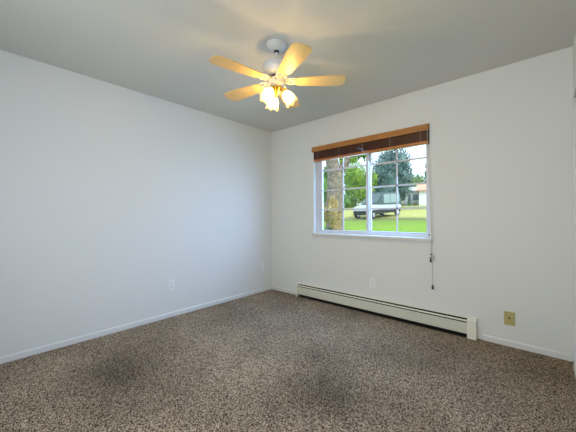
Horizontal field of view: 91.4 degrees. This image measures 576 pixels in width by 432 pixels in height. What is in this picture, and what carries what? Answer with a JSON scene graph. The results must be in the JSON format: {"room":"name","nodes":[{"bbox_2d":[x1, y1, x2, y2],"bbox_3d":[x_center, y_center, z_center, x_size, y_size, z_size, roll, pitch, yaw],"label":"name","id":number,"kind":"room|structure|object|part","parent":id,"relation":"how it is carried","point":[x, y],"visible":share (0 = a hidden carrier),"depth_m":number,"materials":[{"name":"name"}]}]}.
{"room":"empty bedroom","nodes":[
{"label":"empty bedroom","id":0,"kind":"room"},
{"bbox_2d":[0,50,271,356],"bbox_3d":[-1.688,-0.076,2.913,0.160,2.440,4.110,0,0,42],"label":"wall","id":1,"kind":"structure","parent":0,"point":[111,194],"depth_m":2.76,"materials":[{"name":"white paint"}]},
{"bbox_2d":[0,286,271,363],"bbox_3d":[-1.561,1.117,2.920,0.012,0.052,3.937,0,0,42],"label":"baseboard","id":2,"kind":"structure","parent":1,"relation":"attached to","point":[4,359],"depth_m":2.76,"materials":[{"name":"white paint"}]},
{"bbox_2d":[168,280,173,290],"bbox_3d":[-1.323,0.785,3.187,0.010,0.116,0.072,0,0,42],"label":"wall outlet","id":3,"kind":"object","parent":1,"relation":"attached to","point":[170,282],"visible":1,"depth_m":3.18,"materials":[{"name":"white plastic"}]},
{"bbox_2d":[0,289,575,431],"bbox_3d":[-0.078,1.236,1.578,4.330,0.200,4.270,0,0,42],"label":"floor","id":4,"kind":"structure","parent":0,"point":[271,360],"depth_m":1.97,"materials":[{"name":"carpet"}]},
{"bbox_2d":[296,282,476,339],"bbox_3d":[0.928,1.038,3.285,2.143,0.188,0.064,0,0,42],"label":"baseboard heater","id":5,"kind":"object","parent":4,"relation":"on","point":[459,325],"visible":1,"depth_m":3.05,"materials":[{"name":"metal"}]},
{"bbox_2d":[0,0,575,132],"bbox_3d":[-0.201,-1.403,1.680,4.630,0.200,4.870,0,0,42],"label":"ceiling","id":6,"kind":"structure","parent":0,"point":[162,49],"depth_m":2.10,"materials":[{"name":"grey paint"}]},
{"bbox_2d":[209,39,345,111],"bbox_3d":[-0.115,-1.065,2.146,1.001,0.476,1.007,0,0,42],"label":"ceiling fan","id":7,"kind":"object","parent":6,"relation":"hanging from","point":[276,70],"visible":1,"depth_m":2.09,"materials":[{"name":"beige wood"}]},
{"bbox_3d":[-0.347,-1.022,1.940,0.387,0.006,0.134,0,5,-38],"label":"fan blade","id":8,"kind":"part","parent":7,"relation":"part of","materials":[{"name":"brown wood"}]},
{"bbox_3d":[-0.361,-1.022,2.329,0.387,0.006,0.134,0,-8,34],"label":"fan blade","id":9,"kind":"part","parent":7,"relation":"part of","materials":[{"name":"brown wood"}]},
{"bbox_3d":[-0.189,-1.026,2.214,0.181,0.027,0.088,0,-8,34],"label":"blade arm","id":10,"kind":"part","parent":7,"relation":"part of","materials":[{"name":"metal"}]},
{"bbox_3d":[-0.184,-1.026,2.067,0.181,0.027,0.088,0,5,-38],"label":"blade arm","id":11,"kind":"part","parent":7,"relation":"part of","materials":[{"name":"metal"}]},
{"bbox_3d":[-0.158,-0.889,2.058,0.113,0.125,0.114,0,0,-4],"label":"lamp shade","id":12,"kind":"part","parent":7,"relation":"part of","materials":[{"name":"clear glass"}]},
{"bbox_3d":[-0.120,-0.889,2.250,0.122,0.125,0.108,0,0,42],"label":"lamp shade","id":13,"kind":"part","parent":7,"relation":"part of","materials":[{"name":"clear glass"}]},
{"bbox_3d":[-0.043,-1.022,2.027,0.088,0.027,0.181,5,0,-20],"label":"blade arm","id":14,"kind":"part","parent":7,"relation":"part of","materials":[{"name":"metal"}]},
{"bbox_3d":[0.005,-1.022,2.463,0.134,0.006,0.387,-5,-1,16],"label":"fan blade","id":15,"kind":"part","parent":7,"relation":"part of","materials":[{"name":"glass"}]},
{"bbox_3d":[0.024,-0.890,2.127,0.120,0.125,0.108,0,0,42],"label":"lamp shade","id":16,"kind":"part","parent":7,"relation":"part of","materials":[{"name":"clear glass"}]},
{"bbox_3d":[0.038,-1.031,2.149,0.181,0.027,0.088,-2,-7,-2],"label":"blade arm","id":17,"kind":"part","parent":7,"relation":"part of","materials":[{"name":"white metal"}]},
{"bbox_3d":[0.028,-1.012,1.833,0.134,0.006,0.387,5,0,-20],"label":"fan blade","id":18,"kind":"part","parent":7,"relation":"part of","materials":[{"name":"brown wood"}]},
{"bbox_3d":[0.245,-1.035,2.156,0.387,0.006,0.134,-2,-7,-2],"label":"fan blade","id":19,"kind":"part","parent":7,"relation":"part of","materials":[{"name":"brown wood"}]},
{"bbox_2d":[271,46,573,361],"bbox_3d":[1.030,-0.088,3.341,3.630,2.440,0.160,0,0,42],"label":"wall","id":20,"kind":"structure","parent":0,"point":[501,138],"depth_m":2.60,"materials":[{"name":"white paint"}]},
{"bbox_2d":[272,286,295,294],"bbox_3d":[-0.063,1.111,4.212,0.488,0.052,0.012,0,0,42],"label":"baseboard","id":21,"kind":"structure","parent":20,"relation":"attached to","point":[273,287],"depth_m":4.20,"materials":[{"name":"white paint"}]},
{"bbox_2d":[312,138,431,243],"bbox_3d":[0.931,-0.327,3.385,1.500,1.229,0.165,0,0,42],"label":"window","id":22,"kind":"structure","parent":20,"relation":"in","point":[405,237],"depth_m":3.38,"materials":[{"name":"grey plastic"}]},
{"bbox_3d":[0.705,-0.347,3.626,0.729,1.108,0.026,0,0,42],"label":"sash","id":23,"kind":"part","parent":22,"relation":"part of","materials":[{"name":"grey plastic"}]},
{"bbox_3d":[0.907,0.245,3.355,1.500,0.039,0.084,0,0,42],"label":"sill","id":24,"kind":"part","parent":22,"relation":"part of","materials":[{"name":"grey paint"}]},
{"bbox_2d":[312,123,434,288],"bbox_3d":[0.910,-0.098,3.333,1.527,1.671,0.082,0,0,42],"label":"blind","id":25,"kind":"object","parent":22,"relation":"attached to","point":[409,137],"visible":0.94,"depth_m":3.20,"materials":[{"name":"brown wood"}]},
{"bbox_3d":[0.902,-0.752,3.357,1.440,0.026,0.054,0,0,42],"label":"rail","id":26,"kind":"part","parent":25,"relation":"part of","materials":[{"name":"brown wood"}]},
{"bbox_3d":[1.427,-0.084,2.828,0.044,1.568,0.022,0,0,42],"label":"pull cord","id":27,"kind":"part","parent":25,"relation":"part of","materials":[{"name":"beige fabric"}]},
{"bbox_3d":[1.225,-0.350,3.196,0.690,1.108,0.026,0,0,42],"label":"sash","id":28,"kind":"part","parent":22,"relation":"part of","materials":[{"name":"grey plastic"}]},
{"bbox_2d":[370,277,375,287],"bbox_3d":[0.985,0.774,3.269,0.072,0.116,0.010,0,0,42],"label":"wall outlet","id":29,"kind":"object","parent":20,"relation":"attached to","point":[372,280],"visible":1,"depth_m":3.26,"materials":[{"name":"white plastic"}]},
{"bbox_2d":[504,311,514,325],"bbox_3d":[1.913,0.887,2.431,0.074,0.116,0.018,0,0,42],"label":"cable plate","id":30,"kind":"object","parent":20,"relation":"attached to","point":[509,317],"visible":1,"depth_m":2.43,"materials":[{"name":"gold plastic"}]},
{"bbox_2d":[482,334,572,361],"bbox_3d":[1.986,1.101,2.370,0.579,0.052,0.012,0,0,42],"label":"baseboard","id":31,"kind":"structure","parent":20,"relation":"attached to","point":[552,353],"depth_m":2.34,"materials":[{"name":"white paint"}]},
{"bbox_2d":[573,30,575,139],"bbox_3d":[0.924,-0.089,0.673,0.100,2.440,3.950,0,0,42],"label":"wall","id":32,"kind":"structure","parent":0,"point":[574,41],"depth_m":2.05,"materials":[{"name":"white paint"}]},
{"bbox_2d":[572,81,575,377],"bbox_3d":[1.549,0.113,1.414,0.082,2.029,1.697,0,0,42],"label":"door","id":33,"kind":"structure","parent":32,"relation":"in","point":[574,88],"depth_m":2.02,"materials":[{"name":"white paint"}]},
{"label":"outside","id":34,"kind":"structure","parent":0,"visible":0},
{"bbox_2d":[323,204,426,232],"bbox_3d":[36.153,-2.745,89.779,200.000,8.450,175.000,0,0,42],"label":"ground","id":35,"kind":"structure","parent":34,"point":[409,220],"depth_m":23.17,"materials":[{"name":"green plant"}]},
{"bbox_2d":[323,165,326,208],"bbox_3d":[4.334,-3.011,31.160,2.380,5.658,2.230,0,0,42],"label":"leafy tree","id":36,"kind":"object","parent":35,"relation":"on","point":[325,168],"visible":0.23,"depth_m":30.68,"materials":[{"name":"green plant"}]},
{"bbox_2d":[323,195,341,229],"bbox_3d":[2.559,0.098,16.384,1.073,2.613,1.315,0,0,42],"label":"dry bush","id":37,"kind":"object","parent":35,"relation":"on","point":[333,216],"visible":0.87,"depth_m":16.18,"materials":[{"name":"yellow plant"}]},
{"bbox_2d":[326,154,365,229],"bbox_3d":[4.384,-4.431,19.180,9.014,12.088,3.639,0,0,-4],"label":"forked tree","id":38,"kind":"object","parent":35,"relation":"on","point":[334,177],"visible":0.17,"depth_m":18.61,"materials":[{"name":"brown plant"}]},
{"bbox_2d":[344,190,356,207],"bbox_3d":[7.755,-2.094,38.156,3.387,3.105,3.188,0,0,42],"label":"leafy bush","id":39,"kind":"object","parent":35,"relation":"on","point":[349,200],"visible":0.43,"depth_m":37.25,"materials":[{"name":"green plant"}]},
{"bbox_2d":[344,160,365,205],"bbox_3d":[11.527,-5.290,45.975,6.377,7.704,6.033,0,0,-21],"label":"leafy tree","id":40,"kind":"object","parent":35,"relation":"on","point":[355,177],"visible":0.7,"depth_m":44.45,"materials":[{"name":"green plant"}]},
{"bbox_2d":[372,171,377,192],"bbox_3d":[9.445,-2.623,31.029,1.023,4.825,0.934,0,0,19],"label":"tree","id":41,"kind":"object","parent":35,"relation":"on","point":[374,176],"visible":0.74,"depth_m":30.89,"materials":[{"name":"green plant"}]},
{"bbox_2d":[353,192,400,218],"bbox_3d":[8.453,-1.065,26.520,5.226,2.602,1.874,0,0,-39],"label":"van","id":42,"kind":"object","parent":35,"relation":"on","point":[380,199],"visible":0.78,"depth_m":25.75,"materials":[{"name":"grey paint"}]},
{"bbox_2d":[372,148,416,200],"bbox_3d":[12.988,-4.902,35.781,5.799,8.670,6.016,0,0,31],"label":"evergreen","id":43,"kind":"object","parent":35,"relation":"on","point":[386,173],"visible":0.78,"depth_m":34.37,"materials":[{"name":"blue plant"}]},
{"bbox_2d":[400,187,418,205],"bbox_3d":[23.066,-3.546,53.213,4.288,3.855,7.700,0,0,23],"label":"house","id":44,"kind":"structure","parent":35,"relation":"on","point":[413,197],"depth_m":49.91,"materials":[{"name":"grey"}]},
{"bbox_3d":[22.504,-3.302,49.571,1.005,1.122,0.020,0,0,23],"label":"house pane","id":45,"kind":"part","parent":44,"relation":"part of","materials":[{"name":"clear glass"}]},
{"bbox_2d":[410,174,424,186],"bbox_3d":[27.408,-5.920,62.269,5.976,7.775,4.826,0,0,-9],"label":"tree","id":46,"kind":"object","parent":35,"relation":"on","point":[419,179],"visible":0.18,"depth_m":60.89,"materials":[{"name":"green plant"}]},
{"bbox_2d":[416,184,425,205],"bbox_3d":[22.646,-3.415,45.690,3.028,4.030,6.700,0,0,26],"label":"garage","id":47,"kind":"structure","parent":35,"relation":"on","point":[421,189],"depth_m":43.37,"materials":[{"name":"white paint"}]},
{"bbox_3d":[21.313,-2.332,42.992,1.397,1.870,0.080,0,0,26],"label":"garage door","id":48,"kind":"part","parent":47,"relation":"part of","materials":[{"name":"white paint"}]}
]}

